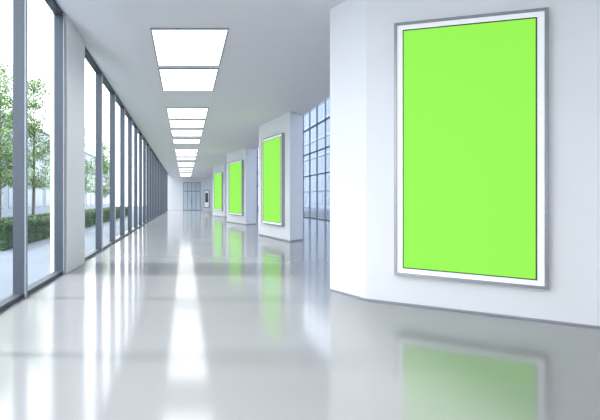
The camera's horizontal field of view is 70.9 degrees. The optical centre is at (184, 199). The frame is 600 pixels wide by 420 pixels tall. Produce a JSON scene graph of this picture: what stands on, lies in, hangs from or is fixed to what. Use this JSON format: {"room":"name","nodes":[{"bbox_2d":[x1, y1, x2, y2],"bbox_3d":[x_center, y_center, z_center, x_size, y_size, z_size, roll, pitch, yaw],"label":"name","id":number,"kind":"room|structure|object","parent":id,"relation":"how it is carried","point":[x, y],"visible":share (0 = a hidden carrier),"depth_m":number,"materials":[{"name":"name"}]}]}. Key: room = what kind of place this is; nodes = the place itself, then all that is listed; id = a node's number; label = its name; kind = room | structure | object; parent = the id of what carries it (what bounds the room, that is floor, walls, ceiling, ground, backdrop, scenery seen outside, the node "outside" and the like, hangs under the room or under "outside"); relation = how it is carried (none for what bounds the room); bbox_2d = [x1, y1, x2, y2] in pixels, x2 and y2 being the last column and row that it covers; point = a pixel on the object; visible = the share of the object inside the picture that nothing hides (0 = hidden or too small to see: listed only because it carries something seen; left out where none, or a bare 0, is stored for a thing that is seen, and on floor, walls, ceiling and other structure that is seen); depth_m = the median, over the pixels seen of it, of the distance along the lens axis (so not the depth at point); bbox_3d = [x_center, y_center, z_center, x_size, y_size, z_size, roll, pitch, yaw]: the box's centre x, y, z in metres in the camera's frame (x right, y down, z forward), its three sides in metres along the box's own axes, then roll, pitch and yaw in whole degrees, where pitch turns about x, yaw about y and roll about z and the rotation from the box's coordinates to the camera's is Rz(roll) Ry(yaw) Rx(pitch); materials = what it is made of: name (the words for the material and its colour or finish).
{"room":"office building corridor","nodes":[
{"label":"office building corridor","id":0,"kind":"room"},
{"bbox_2d":[55,0,345,177],"bbox_3d":[2.540,-3.325,22.150,9.920,1.150,56.300,0,0,0],"label":"ceiling","id":1,"kind":"structure","parent":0,"point":[275,61],"depth_m":8.24,"materials":[{"name":"paint"}]},
{"bbox_2d":[177,162,194,163],"bbox_3d":[0.075,-2.738,29.850,1.260,0.023,1.350,0,0,0],"label":"ceiling light panel","id":2,"kind":"object","parent":1,"relation":"in","point":[177,162],"depth_m":29.17,"materials":[{"name":"white plastic"}]},
{"bbox_2d":[178,165,193,166],"bbox_3d":[0.075,-2.738,32.150,1.260,0.023,1.350,0,0,0],"label":"ceiling light panel","id":3,"kind":"object","parent":1,"relation":"in","point":[178,165],"depth_m":32.14,"materials":[{"name":"white plastic"}]},
{"bbox_2d":[175,149,197,151],"bbox_3d":[0.075,-2.738,22.250,1.260,0.023,1.350,0,0,0],"label":"ceiling light panel","id":4,"kind":"object","parent":1,"relation":"in","point":[176,150],"depth_m":22.12,"materials":[{"name":"white plastic"}]},
{"bbox_2d":[176,153,196,155],"bbox_3d":[0.075,-2.738,24.250,1.260,0.023,1.350,0,0,0],"label":"ceiling light panel","id":5,"kind":"object","parent":1,"relation":"in","point":[177,154],"depth_m":24.07,"materials":[{"name":"white plastic"}]},
{"bbox_2d":[177,158,195,159],"bbox_3d":[0.075,-2.738,26.550,1.260,0.023,1.350,0,0,0],"label":"ceiling light panel","id":6,"kind":"object","parent":1,"relation":"in","point":[177,158],"depth_m":26.39,"materials":[{"name":"white plastic"}]},
{"bbox_2d":[171,129,202,135],"bbox_3d":[0.075,-2.738,16.350,1.260,0.023,1.550,0,0,0],"label":"ceiling light panel","id":7,"kind":"object","parent":1,"relation":"in","point":[175,132],"depth_m":16.23,"materials":[{"name":"white plastic"}]},
{"bbox_2d":[173,139,200,143],"bbox_3d":[0.075,-2.738,18.650,1.260,0.023,1.350,0,0,0],"label":"ceiling light panel","id":8,"kind":"object","parent":1,"relation":"in","point":[175,141],"depth_m":18.72,"materials":[{"name":"white plastic"}]},
{"bbox_2d":[166,107,208,118],"bbox_3d":[0.075,-2.738,12.650,1.260,0.023,1.550,0,0,0],"label":"ceiling light panel","id":9,"kind":"object","parent":1,"relation":"in","point":[173,112],"depth_m":12.52,"materials":[{"name":"white plastic"}]},
{"bbox_2d":[169,120,205,127],"bbox_3d":[0.075,-2.738,14.410,1.260,0.023,1.430,0,0,0],"label":"ceiling light panel","id":10,"kind":"object","parent":1,"relation":"in","point":[173,123],"depth_m":14.32,"materials":[{"name":"white plastic"}]},
{"bbox_2d":[158,68,218,90],"bbox_3d":[0.075,-2.738,9.180,1.260,0.023,1.690,0,0,0],"label":"ceiling light panel","id":11,"kind":"object","parent":1,"relation":"in","point":[172,79],"depth_m":9.01,"materials":[{"name":"white plastic"}]},
{"bbox_2d":[150,28,228,65],"bbox_3d":[0.075,-2.738,7.270,1.260,0.023,1.750,0,0,0],"label":"ceiling light panel","id":12,"kind":"object","parent":1,"relation":"in","point":[172,46],"depth_m":7.09,"materials":[{"name":"white plastic"}]},
{"bbox_2d":[168,148,258,209],"bbox_3d":[3.390,-3.200,50.100,11.620,9.000,0.200,0,0,0],"label":"wall","id":13,"kind":"structure","parent":0,"point":[175,185],"depth_m":50.00,"materials":[{"name":"paint"}]},
{"bbox_2d":[183,182,199,209],"bbox_3d":[0.840,-0.450,49.929,2.180,3.500,0.139,0,0,0],"label":"door","id":14,"kind":"structure","parent":13,"relation":"in","point":[191,190],"depth_m":49.94,"materials":[{"name":"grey glass"}]},
{"bbox_2d":[204,190,208,207],"bbox_3d":[2.700,-0.125,49.950,0.700,2.150,0.099,0,0,0],"label":"wall display","id":15,"kind":"object","parent":13,"relation":"attached to","point":[206,192],"visible":1,"depth_m":49.91,"materials":[{"name":"white"}]},
{"bbox_2d":[257,100,329,220],"bbox_3d":[9.005,-3.150,28.200,0.110,8.900,43.600,0,0,0],"label":"window","id":16,"kind":"structure","parent":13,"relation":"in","point":[325,119],"depth_m":27.76,"materials":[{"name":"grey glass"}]},
{"bbox_2d":[0,210,599,419],"bbox_3d":[3.390,1.400,22.150,11.620,0.200,56.300,0,0,0],"label":"floor","id":17,"kind":"structure","parent":0,"point":[189,314],"depth_m":3.57,"materials":[{"name":"grey tile"}]},
{"bbox_2d":[0,0,27,311],"bbox_3d":[-2.183,-1.010,4.365,0.175,4.620,1.920,0,0,0],"label":"window","id":18,"kind":"structure","parent":17,"relation":"on","point":[20,7],"depth_m":5.28,"materials":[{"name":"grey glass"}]},
{"bbox_2d":[28,0,64,294],"bbox_3d":[-2.183,-1.010,6.165,0.175,4.620,1.660,0,0,0],"label":"window","id":19,"kind":"structure","parent":17,"relation":"on","point":[59,17],"depth_m":6.94,"materials":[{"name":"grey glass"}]},
{"bbox_2d":[50,12,84,273],"bbox_3d":[-2.220,-1.000,7.655,0.300,4.600,1.250,0,0,0],"label":"pillar","id":20,"kind":"structure","parent":17,"relation":"on","point":[74,44],"depth_m":7.36,"materials":[{"name":"paint"}]},
{"bbox_2d":[85,47,102,259],"bbox_3d":[-2.183,-1.010,9.255,0.175,4.620,1.890,0,0,0],"label":"window","id":21,"kind":"structure","parent":17,"relation":"on","point":[99,76],"depth_m":10.15,"materials":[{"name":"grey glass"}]},
{"bbox_2d":[101,72,115,250],"bbox_3d":[-2.183,-1.010,11.155,0.175,4.620,1.890,0,0,0],"label":"window","id":22,"kind":"structure","parent":17,"relation":"on","point":[105,82],"depth_m":12.05,"materials":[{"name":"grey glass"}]},
{"bbox_2d":[114,92,124,242],"bbox_3d":[-2.183,-1.010,13.055,0.175,4.620,1.890,0,0,0],"label":"window","id":23,"kind":"structure","parent":17,"relation":"on","point":[122,109],"depth_m":13.95,"materials":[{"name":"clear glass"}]},
{"bbox_2d":[124,107,131,235],"bbox_3d":[-2.183,-1.010,14.955,0.175,4.620,1.890,0,0,0],"label":"window","id":24,"kind":"structure","parent":17,"relation":"on","point":[127,115],"depth_m":15.85,"materials":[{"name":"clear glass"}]},
{"bbox_2d":[131,118,137,232],"bbox_3d":[-2.183,-1.010,16.855,0.175,4.620,1.890,0,0,0],"label":"window","id":25,"kind":"structure","parent":17,"relation":"on","point":[133,122],"depth_m":17.75,"materials":[{"name":"clear glass"}]},
{"bbox_2d":[138,129,141,227],"bbox_3d":[-2.183,-1.010,18.755,0.175,4.620,1.890,0,0,0],"label":"window","id":26,"kind":"structure","parent":17,"relation":"on","point":[139,132],"depth_m":19.65,"materials":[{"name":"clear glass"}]},
{"bbox_2d":[142,135,145,225],"bbox_3d":[-2.183,-1.010,20.655,0.175,4.620,1.890,0,0,0],"label":"window","id":27,"kind":"structure","parent":17,"relation":"on","point":[143,138],"depth_m":21.55,"materials":[{"name":"clear glass"}]},
{"bbox_2d":[145,139,148,223],"bbox_3d":[-2.183,-1.010,22.555,0.175,4.620,1.890,0,0,0],"label":"window","id":28,"kind":"structure","parent":17,"relation":"on","point":[147,144],"depth_m":23.45,"materials":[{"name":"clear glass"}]},
{"bbox_2d":[149,145,151,221],"bbox_3d":[-2.183,-1.010,24.455,0.175,4.620,1.890,0,0,0],"label":"window","id":29,"kind":"structure","parent":17,"relation":"on","point":[150,149],"depth_m":25.35,"materials":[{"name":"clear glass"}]},
{"bbox_2d":[152,150,153,219],"bbox_3d":[-2.183,-1.010,26.355,0.175,4.620,1.890,0,0,0],"label":"window","id":30,"kind":"structure","parent":17,"relation":"on","point":[152,150],"depth_m":27.25,"materials":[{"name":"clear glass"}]},
{"bbox_2d":[154,153,155,218],"bbox_3d":[-2.183,-1.010,28.255,0.175,4.620,1.890,0,0,0],"label":"window","id":31,"kind":"structure","parent":17,"relation":"on","point":[154,153],"depth_m":29.15,"materials":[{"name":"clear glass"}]},
{"bbox_2d":[156,156,157,216],"bbox_3d":[-2.183,-1.010,30.155,0.175,4.620,1.890,0,0,0],"label":"window","id":32,"kind":"structure","parent":17,"relation":"on","point":[156,156],"depth_m":31.05,"materials":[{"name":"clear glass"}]},
{"bbox_2d":[157,158,159,216],"bbox_3d":[-2.183,-1.010,32.055,0.175,4.620,1.890,0,0,0],"label":"window","id":33,"kind":"structure","parent":17,"relation":"on","point":[157,158],"depth_m":32.95,"materials":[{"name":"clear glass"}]},
{"bbox_2d":[160,163,160,213],"bbox_3d":[-2.183,-1.010,33.955,0.175,4.620,1.890,0,0,0],"label":"window","id":34,"kind":"structure","parent":17,"relation":"on","point":[160,163],"depth_m":34.85,"materials":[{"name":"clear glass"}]},
{"bbox_2d":[160,162,161,214],"bbox_3d":[-2.183,-1.010,35.855,0.175,4.620,1.890,0,0,0],"label":"window","id":35,"kind":"structure","parent":17,"relation":"on","point":[160,162],"depth_m":36.75,"materials":[{"name":"clear glass"}]},
{"bbox_2d":[162,165,162,213],"bbox_3d":[-2.183,-1.010,37.755,0.175,4.620,1.890,0,0,0],"label":"window","id":36,"kind":"structure","parent":17,"relation":"on","point":[162,165],"depth_m":38.65,"materials":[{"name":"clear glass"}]},
{"bbox_2d":[163,167,163,212],"bbox_3d":[-2.183,-1.010,39.655,0.175,4.620,1.890,0,0,0],"label":"window","id":37,"kind":"structure","parent":17,"relation":"on","point":[163,167],"depth_m":40.55,"materials":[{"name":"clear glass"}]},
{"bbox_2d":[164,169,164,211],"bbox_3d":[-2.183,-1.010,41.555,0.175,4.620,1.890,0,0,0],"label":"window","id":38,"kind":"structure","parent":17,"relation":"on","point":[164,169],"depth_m":42.45,"materials":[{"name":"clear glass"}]},
{"bbox_2d":[165,170,165,211],"bbox_3d":[-2.183,-1.010,43.455,0.175,4.620,1.890,0,0,0],"label":"window","id":39,"kind":"structure","parent":17,"relation":"on","point":[165,170],"depth_m":44.35,"materials":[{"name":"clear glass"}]},
{"bbox_2d":[166,172,166,210],"bbox_3d":[-2.183,-1.010,45.355,0.175,4.620,1.890,0,0,0],"label":"window","id":40,"kind":"structure","parent":17,"relation":"on","point":[166,172],"depth_m":46.24,"materials":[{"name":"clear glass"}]},
{"bbox_2d":[167,173,167,210],"bbox_3d":[-2.183,-1.010,47.255,0.175,4.620,1.890,0,0,0],"label":"window","id":41,"kind":"structure","parent":17,"relation":"on","point":[167,173],"depth_m":48.15,"materials":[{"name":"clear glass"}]},
{"bbox_2d":[213,164,226,216],"bbox_3d":[3.063,-0.724,32.095,1.549,4.047,3.410,0,0,0],"label":"pier","id":42,"kind":"object","parent":17,"relation":"on","point":[220,168],"visible":0.48,"depth_m":30.61,"materials":[{"name":"paint"}]},
{"bbox_2d":[214,172,222,210],"bbox_3d":[2.632,-0.670,31.647,0.107,3.020,2.020,0,0,-14],"label":"poster","id":43,"kind":"object","parent":42,"relation":"attached to","point":[218,177],"visible":1,"depth_m":31.50,"materials":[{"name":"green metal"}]},
{"bbox_2d":[226,148,255,224],"bbox_3d":[3.153,-0.724,22.596,1.370,4.047,3.209,0,0,0],"label":"pier","id":44,"kind":"object","parent":17,"relation":"on","point":[248,155],"visible":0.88,"depth_m":21.39,"materials":[{"name":"paint"}]},
{"bbox_2d":[228,160,243,215],"bbox_3d":[2.823,-0.670,22.246,0.107,3.020,2.024,0,0,-14],"label":"poster","id":45,"kind":"object","parent":44,"relation":"attached to","point":[235,168],"visible":1,"depth_m":22.06,"materials":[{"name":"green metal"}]},
{"bbox_2d":[259,112,302,241],"bbox_3d":[3.288,-0.724,13.846,1.100,4.047,2.908,0,0,0],"label":"pier","id":46,"kind":"object","parent":17,"relation":"on","point":[290,123],"visible":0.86,"depth_m":12.75,"materials":[{"name":"paint"}]},
{"bbox_2d":[261,133,284,225],"bbox_3d":[2.962,-0.670,13.564,0.107,3.020,1.683,0,0,-11],"label":"poster","id":47,"kind":"object","parent":46,"relation":"attached to","point":[272,147],"visible":1,"depth_m":13.40,"materials":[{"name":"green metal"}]},
{"bbox_2d":[330,0,599,325],"bbox_3d":[4.747,-0.725,0.150,5.305,4.050,12.300,0,0,0],"label":"wall","id":48,"kind":"structure","parent":0,"point":[361,31],"depth_m":4.76,"materials":[{"name":"paint"}]},
{"bbox_2d":[329,289,599,327],"bbox_3d":[4.099,1.290,4.150,5.166,0.020,0.332,0,0,35],"label":"baseboard","id":49,"kind":"structure","parent":48,"relation":"attached to","point":[552,321],"depth_m":4.60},
{"bbox_2d":[394,7,548,289],"bbox_3d":[3.225,-0.623,4.609,1.445,3.135,0.097,0,0,31],"label":"poster","id":50,"kind":"object","parent":48,"relation":"attached to","point":[471,92],"visible":1,"depth_m":4.54,"materials":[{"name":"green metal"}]},
{"label":"outside","id":51,"kind":"structure","parent":0,"visible":0},
{"bbox_2d":[0,206,142,298],"bbox_3d":[-21.215,1.475,32.500,37.570,0.250,115.000,0,0,0],"label":"paving","id":52,"kind":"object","parent":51,"point":[38,251],"visible":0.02,"depth_m":9.73,"materials":[{"name":"grey concrete"}]},
{"bbox_2d":[1,111,109,216],"bbox_3d":[-17.425,-2.975,42.500,5.150,8.650,85.000,0,0,0],"label":"office building","id":53,"kind":"structure","parent":52,"relation":"on","point":[42,198],"depth_m":41.52,"materials":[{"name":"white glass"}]},
{"bbox_2d":[0,206,127,250],"bbox_3d":[-5.391,0.940,23.285,1.282,0.820,25.606,0,0,0],"label":"boxwood hedge","id":54,"kind":"object","parent":52,"relation":"on","point":[38,225],"visible":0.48,"depth_m":13.20,"materials":[{"name":"green plant"}]},
{"bbox_3d":[-9.525,1.325,26.500,6.950,0.049,37.000,0,0,0],"label":"lawn","id":55,"kind":"structure","parent":52,"relation":"on","visible":0},
{"bbox_2d":[0,58,36,217],"bbox_3d":[-7.431,-2.168,15.868,2.811,6.930,2.869,0,0,-43],"label":"tree","id":56,"kind":"object","parent":55,"relation":"on","point":[5,157],"visible":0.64,"depth_m":15.75,"materials":[{"name":"green plant"}]},
{"bbox_2d":[3,70,49,215],"bbox_3d":[-7.579,-2.583,19.898,3.085,7.758,2.985,0,0,0],"label":"tree","id":57,"kind":"object","parent":55,"relation":"on","point":[34,107],"visible":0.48,"depth_m":19.86,"materials":[{"name":"green plant"}]},
{"bbox_2d":[85,128,94,194],"bbox_3d":[-7.829,-2.146,28.536,3.166,6.886,2.828,0,0,0],"label":"tree","id":58,"kind":"object","parent":55,"relation":"on","point":[87,181],"visible":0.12,"depth_m":28.46,"materials":[{"name":"green plant"}]},
{"bbox_2d":[85,138,109,198],"bbox_3d":[-7.822,-2.233,36.888,2.829,7.059,2.764,0,0,-22],"label":"tree","id":59,"kind":"object","parent":55,"relation":"on","point":[106,165],"visible":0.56,"depth_m":36.73,"materials":[{"name":"green plant"}]},
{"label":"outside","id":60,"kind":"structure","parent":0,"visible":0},
{"bbox_2d":[304,207,329,218],"bbox_3d":[27.105,1.475,32.500,35.790,0.250,115.000,0,0,0],"label":"paving","id":61,"kind":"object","parent":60,"point":[321,211],"visible":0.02,"depth_m":43.20,"materials":[{"name":"grey concrete"}]},
{"bbox_2d":[304,97,329,208],"bbox_3d":[24.925,-7.275,42.500,6.150,17.250,85.000,0,0,0],"label":"office building","id":62,"kind":"structure","parent":61,"relation":"on","point":[321,107],"depth_m":65.42,"materials":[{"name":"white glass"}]}
]}

